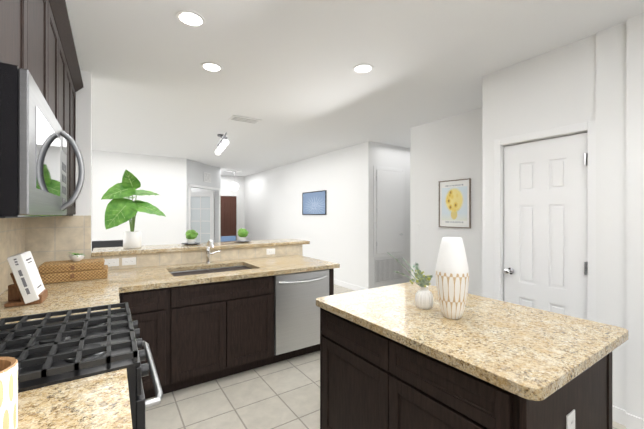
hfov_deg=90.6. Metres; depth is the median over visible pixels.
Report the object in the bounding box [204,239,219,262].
faucet
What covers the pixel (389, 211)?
closet door
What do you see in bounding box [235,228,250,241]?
topiary
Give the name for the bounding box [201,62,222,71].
recessed light
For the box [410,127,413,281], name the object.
wall
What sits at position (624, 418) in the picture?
baseboard
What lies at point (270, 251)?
outlet
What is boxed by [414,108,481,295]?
wall
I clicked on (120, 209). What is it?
potted plant
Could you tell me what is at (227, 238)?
stool
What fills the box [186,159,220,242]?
wall
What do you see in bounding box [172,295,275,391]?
base cabinet
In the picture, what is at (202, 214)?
french door
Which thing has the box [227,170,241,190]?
pendant light
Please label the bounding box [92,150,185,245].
wall
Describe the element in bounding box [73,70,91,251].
wall
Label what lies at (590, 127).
door frame
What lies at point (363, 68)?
recessed light
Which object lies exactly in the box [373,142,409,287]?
wall
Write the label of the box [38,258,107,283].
boxes
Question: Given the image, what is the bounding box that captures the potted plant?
[101,170,165,248]
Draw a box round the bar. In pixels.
[91,239,309,256]
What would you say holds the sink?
in the countertop at (146, 290)
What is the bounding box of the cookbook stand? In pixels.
[4,251,47,306]
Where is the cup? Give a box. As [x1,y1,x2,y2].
[0,357,17,428]
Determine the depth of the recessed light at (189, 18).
2.12 m
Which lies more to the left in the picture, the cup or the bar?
the cup
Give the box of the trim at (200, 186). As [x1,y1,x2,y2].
[189,184,219,241]
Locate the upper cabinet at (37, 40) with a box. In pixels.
[0,0,82,215]
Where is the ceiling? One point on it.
(294, 82)
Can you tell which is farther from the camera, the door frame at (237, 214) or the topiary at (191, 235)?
the door frame at (237, 214)
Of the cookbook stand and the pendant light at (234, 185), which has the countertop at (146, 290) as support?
the cookbook stand
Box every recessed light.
[176,10,205,27]
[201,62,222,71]
[353,64,372,73]
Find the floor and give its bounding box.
[145,284,625,428]
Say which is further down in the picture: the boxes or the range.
the range
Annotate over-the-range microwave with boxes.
[0,62,84,217]
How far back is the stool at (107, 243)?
3.84 m
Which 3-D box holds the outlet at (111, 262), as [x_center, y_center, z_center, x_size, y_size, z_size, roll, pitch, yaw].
[-1.987,0.455,3.013,0.116,0.072,0.008,0,0,-33]
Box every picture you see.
[302,190,325,214]
[439,178,470,227]
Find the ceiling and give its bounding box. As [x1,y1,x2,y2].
[65,0,643,176]
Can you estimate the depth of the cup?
0.74 m
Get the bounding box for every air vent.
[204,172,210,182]
[374,256,402,283]
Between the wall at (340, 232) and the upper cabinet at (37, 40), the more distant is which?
the wall at (340, 232)
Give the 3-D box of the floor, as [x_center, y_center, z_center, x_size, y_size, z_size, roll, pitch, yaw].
[-2.392,1.480,4.043,12.500,0.100,14.300,0,0,-33]
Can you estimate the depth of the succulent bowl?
2.59 m
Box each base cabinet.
[132,311,171,398]
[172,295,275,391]
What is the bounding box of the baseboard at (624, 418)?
[334,279,643,428]
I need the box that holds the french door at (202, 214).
[191,192,213,242]
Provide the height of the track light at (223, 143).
0.261 m
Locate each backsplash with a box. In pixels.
[0,217,27,294]
[28,216,302,271]
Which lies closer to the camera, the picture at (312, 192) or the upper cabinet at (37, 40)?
the upper cabinet at (37, 40)
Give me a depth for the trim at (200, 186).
7.89 m
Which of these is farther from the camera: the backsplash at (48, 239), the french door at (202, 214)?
the french door at (202, 214)
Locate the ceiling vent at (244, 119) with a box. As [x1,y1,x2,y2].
[228,115,261,123]
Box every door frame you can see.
[221,194,238,239]
[373,166,404,256]
[494,120,595,321]
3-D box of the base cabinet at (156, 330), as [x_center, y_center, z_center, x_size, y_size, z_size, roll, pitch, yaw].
[-1.506,0.996,2.635,0.346,0.868,0.627,0,0,-33]
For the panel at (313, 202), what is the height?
0.490 m
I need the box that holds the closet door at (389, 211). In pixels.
[376,170,402,253]
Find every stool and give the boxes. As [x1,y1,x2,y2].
[92,240,122,250]
[221,236,235,241]
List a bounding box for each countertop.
[0,255,339,323]
[16,368,132,428]
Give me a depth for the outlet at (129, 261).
3.09 m
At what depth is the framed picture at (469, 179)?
4.04 m
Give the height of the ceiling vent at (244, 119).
0.014 m
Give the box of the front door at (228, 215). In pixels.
[221,196,235,241]
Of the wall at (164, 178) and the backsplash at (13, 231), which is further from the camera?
the wall at (164, 178)
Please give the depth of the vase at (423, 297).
1.75 m
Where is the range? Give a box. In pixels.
[0,302,162,428]
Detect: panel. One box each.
[303,191,324,213]
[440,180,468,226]
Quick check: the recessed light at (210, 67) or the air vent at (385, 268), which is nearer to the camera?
the recessed light at (210, 67)
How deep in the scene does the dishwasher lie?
3.12 m
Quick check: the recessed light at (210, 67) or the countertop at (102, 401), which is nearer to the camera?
the countertop at (102, 401)
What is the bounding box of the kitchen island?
[316,282,628,428]
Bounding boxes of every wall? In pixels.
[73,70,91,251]
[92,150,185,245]
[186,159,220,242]
[221,175,243,228]
[244,141,372,288]
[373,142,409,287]
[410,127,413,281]
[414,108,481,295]
[482,13,643,418]
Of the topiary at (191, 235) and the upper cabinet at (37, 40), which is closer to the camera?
the upper cabinet at (37, 40)
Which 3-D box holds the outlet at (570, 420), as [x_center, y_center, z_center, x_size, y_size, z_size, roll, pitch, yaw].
[0.945,0.810,1.210,0.072,0.116,0.008,0,0,-33]
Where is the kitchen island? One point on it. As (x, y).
(394, 356)
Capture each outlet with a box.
[104,258,118,266]
[122,257,135,265]
[266,248,274,254]
[566,409,574,428]
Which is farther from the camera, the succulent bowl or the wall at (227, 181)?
the wall at (227, 181)
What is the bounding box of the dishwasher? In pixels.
[276,287,331,361]
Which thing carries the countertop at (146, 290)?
on the base cabinet at (203, 322)
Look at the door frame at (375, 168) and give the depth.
5.84 m
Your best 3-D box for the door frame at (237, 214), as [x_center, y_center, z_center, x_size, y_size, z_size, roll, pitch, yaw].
[-3.135,0.370,10.656,0.700,2.120,0.050,0,0,-33]
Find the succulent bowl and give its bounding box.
[68,252,84,260]
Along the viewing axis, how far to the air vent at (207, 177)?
8.34 m
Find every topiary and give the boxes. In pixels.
[181,229,199,244]
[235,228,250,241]
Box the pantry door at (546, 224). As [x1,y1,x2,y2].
[503,132,587,319]
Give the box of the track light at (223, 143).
[215,132,228,154]
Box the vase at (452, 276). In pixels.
[436,237,468,318]
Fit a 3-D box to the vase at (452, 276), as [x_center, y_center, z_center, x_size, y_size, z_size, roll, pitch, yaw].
[0.661,0.319,1.620,0.159,0.400,0.159,0,0,-33]
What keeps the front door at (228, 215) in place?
in the wall at (227, 181)
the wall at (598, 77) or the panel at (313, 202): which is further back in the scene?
the panel at (313, 202)
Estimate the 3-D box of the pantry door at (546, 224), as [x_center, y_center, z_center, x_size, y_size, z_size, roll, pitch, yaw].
[1.794,0.403,2.616,0.132,2.031,0.606,0,0,-33]
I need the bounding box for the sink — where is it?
[172,263,243,274]

